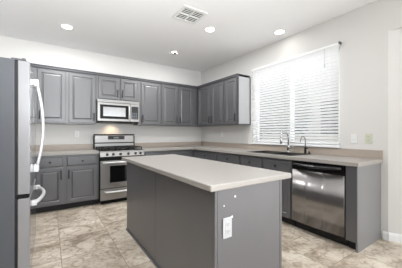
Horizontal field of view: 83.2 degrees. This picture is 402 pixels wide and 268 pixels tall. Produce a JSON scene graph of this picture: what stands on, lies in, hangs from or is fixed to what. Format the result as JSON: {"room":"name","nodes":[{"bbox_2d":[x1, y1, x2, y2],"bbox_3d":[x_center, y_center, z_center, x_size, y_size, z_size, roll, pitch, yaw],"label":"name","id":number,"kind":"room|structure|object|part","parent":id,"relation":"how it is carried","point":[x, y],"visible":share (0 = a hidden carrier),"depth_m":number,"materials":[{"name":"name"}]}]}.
{"room":"kitchen","nodes":[
{"label":"kitchen","id":0,"kind":"room"},
{"bbox_2d":[0,35,200,144],"bbox_3d":[-1.756,-0.180,4.614,4.160,2.767,0.120,0,0,-34],"label":"wall","id":1,"kind":"structure","parent":0,"point":[33,52],"depth_m":4.39,"materials":[{"name":"white paint"}]},
{"bbox_2d":[30,63,96,124],"bbox_3d":[-2.505,-0.644,3.822,1.315,0.932,0.360,0,0,-34],"label":"upper cabinet","id":2,"kind":"object","parent":1,"relation":"attached to","point":[68,95],"visible":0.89,"depth_m":3.83,"materials":[{"name":"grey paint"}]},
{"bbox_3d":[-2.441,-0.620,3.705,0.382,0.847,0.020,0,0,-34],"label":"door","id":3,"kind":"part","parent":2,"relation":"part of","materials":[{"name":"grey paint"}]},
{"bbox_3d":[-2.069,-0.620,3.954,0.411,0.847,0.020,0,0,-34],"label":"door","id":4,"kind":"part","parent":2,"relation":"part of","materials":[{"name":"grey paint"}]},
{"bbox_2d":[36,144,92,150],"bbox_3d":[-2.604,0.239,3.961,1.305,0.100,0.020,0,0,-34],"label":"backsplash","id":5,"kind":"structure","parent":1,"relation":"attached to","point":[67,146],"depth_m":4.07,"materials":[{"name":"beige stone"}]},
{"bbox_2d":[96,72,137,101],"bbox_3d":[-1.642,-0.871,4.399,0.756,0.478,0.360,0,0,-34],"label":"upper cabinet","id":6,"kind":"object","parent":1,"relation":"attached to","point":[108,86],"visible":0.93,"depth_m":4.26,"materials":[{"name":"grey paint"}]},
{"bbox_3d":[-1.708,-0.847,4.195,0.358,0.393,0.020,0,0,-34],"label":"door","id":7,"kind":"part","parent":6,"relation":"part of","materials":[{"name":"grey paint"}]},
{"bbox_2d":[96,99,138,123],"bbox_3d":[-1.615,-0.417,4.355,0.756,0.415,0.458,0,0,-34],"label":"microwave","id":8,"kind":"object","parent":6,"relation":"attached to","point":[107,111],"visible":0.99,"depth_m":4.18,"materials":[{"name":"silver metal"}]},
{"bbox_3d":[-1.603,-0.401,4.173,0.575,0.338,0.041,0,0,-34],"label":"door","id":9,"kind":"part","parent":8,"relation":"part of","materials":[{"name":"silver metal"}]},
{"bbox_3d":[-1.287,-0.401,4.384,0.178,0.338,0.041,0,0,-34],"label":"control panel","id":10,"kind":"part","parent":8,"relation":"part of","materials":[{"name":"silver metal"}]},
{"bbox_3d":[-1.397,-0.847,4.403,0.316,0.393,0.020,0,0,-34],"label":"door","id":11,"kind":"part","parent":6,"relation":"part of","materials":[{"name":"grey paint"}]},
{"bbox_2d":[133,78,160,125],"bbox_3d":[-1.121,-0.644,4.747,0.490,0.932,0.360,0,0,-34],"label":"upper cabinet","id":12,"kind":"object","parent":1,"relation":"attached to","point":[149,91],"visible":0.94,"depth_m":4.62,"materials":[{"name":"grey paint"}]},
{"bbox_3d":[-1.028,-0.620,4.649,0.413,0.847,0.020,0,0,-34],"label":"door","id":13,"kind":"part","parent":12,"relation":"part of","materials":[{"name":"grey paint"}]},
{"bbox_2d":[161,81,203,126],"bbox_3d":[-0.405,-0.644,5.225,1.229,0.932,0.360,0,0,-34],"label":"upper cabinet","id":14,"kind":"object","parent":1,"relation":"attached to","point":[179,102],"visible":0.77,"depth_m":5.01,"materials":[{"name":"grey paint"}]},
{"bbox_3d":[-0.673,-0.620,4.886,0.372,0.847,0.020,0,0,-34],"label":"door","id":15,"kind":"part","parent":14,"relation":"part of","materials":[{"name":"grey paint"}]},
{"bbox_3d":[-0.347,-0.620,5.104,0.363,0.847,0.020,0,0,-34],"label":"door","id":16,"kind":"part","parent":14,"relation":"part of","materials":[{"name":"grey paint"}]},
{"bbox_2d":[0,0,375,71],"bbox_3d":[0.394,-1.614,0.638,11.000,0.100,9.120,0,0,-34],"label":"ceiling","id":17,"kind":"structure","parent":0,"point":[140,30],"depth_m":3.23,"materials":[{"name":"white paint"}]},
{"bbox_2d":[60,24,73,29],"bbox_3d":[-1.953,-1.560,3.298,0.184,0.006,0.184,0,0,-34],"label":"recessed light","id":18,"kind":"object","parent":17,"relation":"in","point":[64,26],"visible":1,"depth_m":3.28,"materials":[{"name":"white"}]},
{"bbox_2d":[170,50,179,54],"bbox_3d":[-0.495,-1.550,4.310,0.184,0.081,0.184,0,0,-34],"label":"recessed light","id":19,"kind":"object","parent":17,"relation":"in","point":[174,52],"visible":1,"depth_m":4.28,"materials":[{"name":"white"}]},
{"bbox_2d":[172,5,207,24],"bbox_3d":[-0.151,-1.559,2.980,0.350,0.008,0.350,0,0,-34],"label":"ceiling vent","id":20,"kind":"object","parent":17,"relation":"in","point":[187,14],"visible":1,"depth_m":2.97,"materials":[{"name":"white metal"}]},
{"bbox_2d":[204,27,215,31],"bbox_3d":[0.134,-1.560,3.384,0.184,0.006,0.184,0,0,-34],"label":"recessed light","id":21,"kind":"object","parent":17,"relation":"in","point":[207,29],"visible":1,"depth_m":3.38,"materials":[{"name":"white plastic"}]},
{"bbox_2d":[273,29,285,34],"bbox_3d":[1.202,-1.560,3.466,0.184,0.006,0.184,0,0,-34],"label":"recessed light","id":22,"kind":"object","parent":17,"relation":"in","point":[279,31],"visible":1,"depth_m":3.46,"materials":[{"name":"white"}]},
{"bbox_2d":[31,200,401,267],"bbox_3d":[0.394,1.253,0.638,11.000,0.100,9.120,0,0,-34],"label":"floor","id":23,"kind":"structure","parent":0,"point":[95,235],"depth_m":2.42,"materials":[{"name":"tile"}]},
{"bbox_2d":[0,57,45,267],"bbox_3d":[-1.864,0.307,1.921,0.899,1.789,0.909,0,0,-34],"label":"refrigerator","id":24,"kind":"object","parent":23,"relation":"on","point":[19,166],"visible":1,"depth_m":1.71,"materials":[{"name":"grey metal"}]},
{"bbox_3d":[-1.474,-0.048,1.910,0.074,1.018,0.450,0,0,-34],"label":"door","id":25,"kind":"part","parent":24,"relation":"part of","materials":[{"name":"silver metal"}]},
{"bbox_3d":[-1.601,0.802,2.099,0.074,0.622,0.905,0,0,-34],"label":"freezer drawer","id":26,"kind":"part","parent":24,"relation":"part of","materials":[{"name":"silver metal"}]},
{"bbox_3d":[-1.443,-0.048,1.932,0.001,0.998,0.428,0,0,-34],"label":"door","id":27,"kind":"part","parent":24,"relation":"part of","materials":[{"name":"grey metal"}]},
{"bbox_3d":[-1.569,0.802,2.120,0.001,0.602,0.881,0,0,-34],"label":"door","id":28,"kind":"part","parent":24,"relation":"part of","materials":[{"name":"grey metal"}]},
{"bbox_3d":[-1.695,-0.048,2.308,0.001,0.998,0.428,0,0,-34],"label":"door","id":29,"kind":"part","parent":24,"relation":"part of","materials":[{"name":"grey metal"}]},
{"bbox_3d":[-1.530,0.563,2.146,0.092,0.040,0.705,0,0,-34],"label":"handle","id":30,"kind":"part","parent":24,"relation":"part of","materials":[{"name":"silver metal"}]},
{"bbox_3d":[-1.505,-0.077,2.103,0.085,0.850,0.040,0,0,-34],"label":"handle","id":31,"kind":"part","parent":24,"relation":"part of","materials":[{"name":"white metal"}]},
{"bbox_2d":[35,153,98,212],"bbox_3d":[-2.429,0.765,3.701,1.308,0.874,0.646,0,0,-34],"label":"base cabinet","id":32,"kind":"object","parent":23,"relation":"on","point":[68,181],"visible":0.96,"depth_m":3.58,"materials":[{"name":"paint"}]},
{"bbox_3d":[-2.305,0.433,3.454,0.340,0.140,0.020,0,0,-34],"label":"drawer","id":33,"kind":"part","parent":32,"relation":"part of","materials":[{"name":"paint"}]},
{"bbox_3d":[-2.305,0.808,3.454,0.340,0.565,0.020,0,0,-34],"label":"door","id":34,"kind":"part","parent":32,"relation":"part of","materials":[{"name":"paint"}]},
{"bbox_2d":[36,144,98,155],"bbox_3d":[-2.433,0.258,3.704,1.305,0.138,0.638,0,0,-34],"label":"countertop","id":35,"kind":"structure","parent":32,"relation":"on","point":[67,149],"depth_m":3.93,"materials":[{"name":"beige stone"}]},
{"bbox_3d":[-1.938,0.433,3.699,0.436,0.140,0.020,0,0,-34],"label":"drawer","id":36,"kind":"part","parent":32,"relation":"part of","materials":[{"name":"paint"}]},
{"bbox_3d":[-1.938,0.808,3.699,0.436,0.565,0.020,0,0,-34],"label":"door","id":37,"kind":"part","parent":32,"relation":"part of","materials":[{"name":"paint"}]},
{"bbox_2d":[93,134,143,203],"bbox_3d":[-1.537,0.603,4.237,0.770,1.199,0.726,0,0,-34],"label":"gas stove","id":38,"kind":"object","parent":23,"relation":"on","point":[111,148],"visible":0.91,"depth_m":3.96,"materials":[{"name":"silver metal"}]},
{"bbox_3d":[-1.386,1.034,4.010,0.742,0.187,0.034,0,0,-34],"label":"storage drawer","id":39,"kind":"part","parent":38,"relation":"part of","materials":[{"name":"silver metal"}]},
{"bbox_3d":[-1.384,0.693,4.008,0.742,0.470,0.039,0,0,-34],"label":"oven door","id":40,"kind":"part","parent":38,"relation":"part of","materials":[{"name":"silver metal"}]},
{"bbox_3d":[-1.355,0.486,3.963,0.679,0.028,0.069,0,0,-34],"label":"handle","id":41,"kind":"part","parent":38,"relation":"part of","materials":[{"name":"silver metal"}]},
{"bbox_3d":[-1.366,0.991,3.981,0.634,0.033,0.056,0,0,-34],"label":"handle","id":42,"kind":"part","parent":38,"relation":"part of","materials":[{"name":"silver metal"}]},
{"bbox_2d":[94,149,143,151],"bbox_3d":[-1.559,0.299,4.269,0.760,0.016,0.648,0,0,-34],"label":"cooktop","id":43,"kind":"object","parent":38,"relation":"in","point":[100,150],"depth_m":4.06,"materials":[{"name":"silver metal"}]},
{"bbox_3d":[-1.382,0.355,4.004,0.756,0.094,0.048,0,0,-34],"label":"control panel","id":44,"kind":"part","parent":38,"relation":"part of","materials":[{"name":"silver metal"}]},
{"bbox_2d":[143,149,193,156],"bbox_3d":[-0.776,0.765,4.806,1.128,0.874,0.646,0,0,-34],"label":"base cabinet","id":45,"kind":"object","parent":23,"relation":"on","point":[190,152],"visible":0.1,"depth_m":4.61,"materials":[{"name":"paint"}]},
{"bbox_3d":[-0.864,0.433,4.416,0.450,0.140,0.020,0,0,-34],"label":"drawer","id":46,"kind":"part","parent":45,"relation":"part of","materials":[{"name":"paint"}]},
{"bbox_3d":[-0.452,0.433,4.691,0.460,0.140,0.020,0,0,-34],"label":"drawer","id":47,"kind":"part","parent":45,"relation":"part of","materials":[{"name":"paint"}]},
{"bbox_2d":[135,142,382,166],"bbox_3d":[0.332,0.258,3.679,1.720,0.138,3.750,0,0,-34],"label":"countertop","id":48,"kind":"structure","parent":45,"relation":"on","point":[337,156],"depth_m":3.29,"materials":[{"name":"beige stone"}]},
{"bbox_2d":[247,150,307,155],"bbox_3d":[1.162,0.378,3.442,0.477,0.191,0.814,0,0,-34],"label":"sink","id":49,"kind":"object","parent":48,"relation":"in","point":[263,151],"visible":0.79,"depth_m":3.45,"materials":[{"name":"grey metal"}]},
{"bbox_2d":[280,131,295,152],"bbox_3d":[1.286,0.116,3.465,0.233,0.332,0.240,0,0,-34],"label":"faucet","id":50,"kind":"object","parent":48,"relation":"on","point":[288,145],"visible":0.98,"depth_m":3.48,"materials":[{"name":"silver metal"}]},
{"bbox_3d":[1.281,0.066,3.462,0.201,0.232,0.023,0,0,-34],"label":"spout","id":51,"kind":"part","parent":50,"relation":"part of","materials":[{"name":"silver metal"}]},
{"bbox_2d":[300,136,307,153],"bbox_3d":[1.473,0.156,3.237,0.148,0.252,0.066,0,0,-34],"label":"water faucet","id":52,"kind":"object","parent":48,"relation":"on","point":[305,148],"visible":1,"depth_m":3.27,"materials":[{"name":"silver metal"}]},
{"bbox_2d":[194,149,217,160],"bbox_3d":[0.303,0.765,4.690,0.646,0.874,0.850,0,0,-34],"label":"base cabinet","id":53,"kind":"object","parent":23,"relation":"on","point":[209,155],"visible":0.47,"depth_m":4.47,"materials":[{"name":"paint"}]},
{"bbox_2d":[122,154,290,267],"bbox_3d":[-0.162,0.746,2.256,0.743,0.913,1.892,0,0,-34],"label":"kitchen island","id":54,"kind":"object","parent":23,"relation":"on","point":[176,211],"visible":1,"depth_m":1.61,"materials":[{"name":"paint"}]},
{"bbox_3d":[-0.430,0.765,2.102,0.004,0.873,1.810,0,0,-34],"label":"panel","id":55,"kind":"part","parent":54,"relation":"part of","materials":[{"name":"paint"}]},
{"bbox_2d":[122,154,290,191],"bbox_3d":[-0.162,0.308,2.256,0.743,0.038,1.892,0,0,-34],"label":"island countertop","id":56,"kind":"structure","parent":54,"relation":"on","point":[208,175],"depth_m":1.74,"materials":[{"name":"beige stone"}]},
{"bbox_3d":[0.084,0.765,1.342,0.021,0.872,0.021,0,0,-34],"label":"corner trim","id":57,"kind":"part","parent":54,"relation":"part of","materials":[{"name":"paint"}]},
{"bbox_2d":[223,216,231,238],"bbox_3d":[0.161,0.570,1.377,0.070,0.125,0.009,0,0,-34],"label":"power outlet","id":58,"kind":"object","parent":54,"relation":"attached to","point":[227,222],"visible":1,"depth_m":1.38,"materials":[{"name":"white plastic"}]},
{"bbox_3d":[0.337,0.765,1.504,0.575,0.873,0.004,0,0,-34],"label":"panel","id":59,"kind":"part","parent":54,"relation":"part of","materials":[{"name":"paint"}]},
{"bbox_3d":[0.583,0.765,1.677,0.022,0.872,0.023,0,0,-34],"label":"corner trim","id":60,"kind":"part","parent":54,"relation":"part of","materials":[{"name":"paint"}]},
{"bbox_2d":[218,152,240,164],"bbox_3d":[0.704,0.765,4.090,0.646,0.874,0.590,0,0,-34],"label":"base cabinet","id":61,"kind":"object","parent":23,"relation":"on","point":[222,157],"visible":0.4,"depth_m":3.90,"materials":[{"name":"paint"}]},
{"bbox_2d":[241,155,295,225],"bbox_3d":[1.133,0.765,3.449,0.646,0.874,0.949,0,0,-34],"label":"base cabinet","id":62,"kind":"object","parent":23,"relation":"on","point":[283,165],"visible":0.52,"depth_m":3.01,"materials":[{"name":"paint"}]},
{"bbox_3d":[0.768,0.433,3.499,0.020,0.140,0.420,0,0,-34],"label":"drawer","id":63,"kind":"part","parent":62,"relation":"part of","materials":[{"name":"paint"}]},
{"bbox_3d":[1.032,0.433,3.103,0.020,0.140,0.438,0,0,-34],"label":"drawer","id":64,"kind":"part","parent":62,"relation":"part of","materials":[{"name":"paint"}]},
{"bbox_3d":[1.032,0.808,3.103,0.020,0.565,0.438,0,0,-34],"label":"door","id":65,"kind":"part","parent":62,"relation":"part of","materials":[{"name":"paint"}]},
{"bbox_2d":[292,160,348,245],"bbox_3d":[1.540,0.767,2.767,0.629,0.869,0.624,0,0,-34],"label":"dishwasher","id":66,"kind":"object","parent":23,"relation":"on","point":[318,189],"visible":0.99,"depth_m":2.58,"materials":[{"name":"silver metal"}]},
{"bbox_3d":[1.306,0.372,2.611,0.067,0.048,0.580,0,0,-34],"label":"handle","id":67,"kind":"part","parent":66,"relation":"part of","materials":[{"name":"black"}]},
{"bbox_3d":[1.344,0.385,2.637,0.036,0.100,0.616,0,0,-34],"label":"control panel","id":68,"kind":"part","parent":66,"relation":"part of","materials":[{"name":"black glass"}]},
{"bbox_3d":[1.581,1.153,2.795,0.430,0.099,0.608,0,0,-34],"label":"kick plate","id":69,"kind":"part","parent":66,"relation":"part of","materials":[{"name":"black"}]},
{"bbox_2d":[346,163,380,252],"bbox_3d":[1.795,0.765,2.489,0.610,0.874,0.106,0,0,-34],"label":"end panel","id":70,"kind":"object","parent":23,"relation":"on","point":[363,183],"visible":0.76,"depth_m":2.36,"materials":[{"name":"grey paint"}]},
{"bbox_2d":[201,0,387,238],"bbox_3d":[1.078,-0.180,4.222,0.120,2.767,3.920,0,0,-34],"label":"wall","id":71,"kind":"structure","parent":0,"point":[362,31],"depth_m":2.85,"materials":[{"name":"white paint"}]},
{"bbox_2d":[197,78,231,126],"bbox_3d":[0.307,-0.644,4.940,0.360,0.932,0.971,0,0,-34],"label":"upper cabinet","id":72,"kind":"object","parent":71,"relation":"attached to","point":[211,95],"visible":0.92,"depth_m":4.78,"materials":[{"name":"grey paint"}]},
{"bbox_3d":[0.080,-0.620,5.042,0.020,0.847,0.470,0,0,-34],"label":"door","id":73,"kind":"part","parent":72,"relation":"part of","materials":[{"name":"grey paint"}]},
{"bbox_3d":[0.337,-0.620,4.657,0.020,0.847,0.385,0,0,-34],"label":"door","id":74,"kind":"part","parent":72,"relation":"part of","materials":[{"name":"grey paint"}]},
{"bbox_2d":[224,73,250,124],"bbox_3d":[0.687,-0.643,4.372,0.360,0.934,0.392,0,0,-34],"label":"upper cabinet","id":75,"kind":"object","parent":71,"relation":"attached to","point":[237,86],"visible":1,"depth_m":4.24,"materials":[{"name":"grey paint"}]},
{"bbox_3d":[0.570,-0.620,4.308,0.020,0.847,0.329,0,0,-34],"label":"door","id":76,"kind":"part","parent":75,"relation":"part of","materials":[{"name":"grey paint"}]},
{"bbox_3d":[0.815,-0.626,4.232,0.304,0.873,0.004,0,0,-34],"label":"panel","id":77,"kind":"part","parent":75,"relation":"part of","materials":[{"name":"grey wood"}]},
{"bbox_2d":[135,142,382,158],"bbox_3d":[0.332,0.239,3.679,1.720,0.100,3.750,0,0,-34],"label":"backsplash","id":78,"kind":"structure","parent":71,"relation":"attached to","point":[375,154],"depth_m":3.68,"materials":[{"name":"beige stone"}]},
{"bbox_2d":[256,47,339,145],"bbox_3d":[1.484,-0.504,3.669,0.040,1.355,1.520,0,0,-34],"label":"window","id":79,"kind":"structure","parent":71,"relation":"in","point":[339,47],"depth_m":3.64,"materials":[{"name":"white"}]},
{"bbox_2d":[251,41,341,147],"bbox_3d":[1.383,-0.512,3.592,0.069,1.386,1.551,0,0,-34],"label":"window blinds","id":80,"kind":"object","parent":79,"relation":"attached to","point":[323,55],"visible":0.98,"depth_m":3.43,"materials":[{"name":"white plastic"}]},
{"bbox_3d":[1.386,0.170,3.602,0.046,0.023,1.537,0,0,-34],"label":"rail","id":81,"kind":"part","parent":80,"relation":"part of","materials":[{"name":"white plastic"}]},
{"bbox_2d":[351,134,356,143],"bbox_3d":[1.918,0.061,2.841,0.017,0.115,0.072,0,0,-34],"label":"light switch","id":82,"kind":"object","parent":71,"relation":"attached to","point":[353,136],"visible":1,"depth_m":2.84,"materials":[{"name":"white plastic"}]},
{"bbox_2d":[365,134,371,142],"bbox_3d":[2.008,0.053,2.712,0.009,0.115,0.072,0,0,-34],"label":"power outlet","id":83,"kind":"object","parent":71,"relation":"attached to","point":[368,137],"visible":1,"depth_m":2.71,"materials":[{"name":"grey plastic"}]},
{"bbox_2d":[388,0,401,30],"bbox_3d":[2.834,-1.367,1.595,0.120,0.395,2.400,0,0,-34],"label":"wall","id":84,"kind":"structure","parent":71,"relation":"attached to","point":[394,6],"depth_m":2.51,"materials":[{"name":"white paint"}]},
{"bbox_2d":[388,28,401,233],"bbox_3d":[2.878,0.017,2.248,1.640,2.372,0.116,0,0,26],"label":"wall","id":85,"kind":"structure","parent":0,"point":[394,36],"depth_m":2.53,"materials":[{"name":"white paint"}]},
{"bbox_2d":[383,231,401,242],"bbox_3d":[2.828,1.157,2.201,1.688,0.092,0.037,0,0,27],"label":"baseboard","id":86,"kind":"structure","parent":85,"relation":"attached to","point":[388,236],"depth_m":2.53,"materials":[{"name":"white wood"}]},
{"label":"outside","id":87,"kind":"structure","parent":0,"visible":0},
{"bbox_3d":[6.719,1.373,8.399,13.860,0.100,15.000,0,0,-34],"label":"ground","id":88,"kind":"structure","parent":87,"visible":0},
{"bbox_2d":[260,68,296,140],"bbox_3d":[2.203,-0.955,8.584,2.605,4.564,2.617,0,0,-34],"label":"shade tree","id":89,"kind":"object","parent":88,"relation":"on","point":[286,68],"visible":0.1,"depth_m":8.02,"materials":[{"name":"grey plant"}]},
{"bbox_2d":[275,84,313,133],"bbox_3d":[3.998,-0.428,9.836,1.697,3.513,1.674,0,0,-2],"label":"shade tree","id":90,"kind":"object","parent":88,"relation":"on","point":[300,84],"visible":0.08,"depth_m":9.50,"materials":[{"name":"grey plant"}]},
{"bbox_2d":[261,55,337,133],"bbox_3d":[5.380,-1.437,14.238,4.400,5.520,9.800,0,0,-34],"label":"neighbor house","id":91,"kind":"structure","parent":88,"relation":"on","point":[333,55],"depth_m":10.53,"materials":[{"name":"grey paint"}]},
{"bbox_2d":[262,135,337,142],"bbox_3d":[3.776,0.688,8.537,0.200,1.270,14.500,0,0,-34],"label":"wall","id":92,"kind":"structure","parent":88,"relation":"on","point":[262,135],"depth_m":8.29,"materials":[{"name":"white paint"}]}
]}

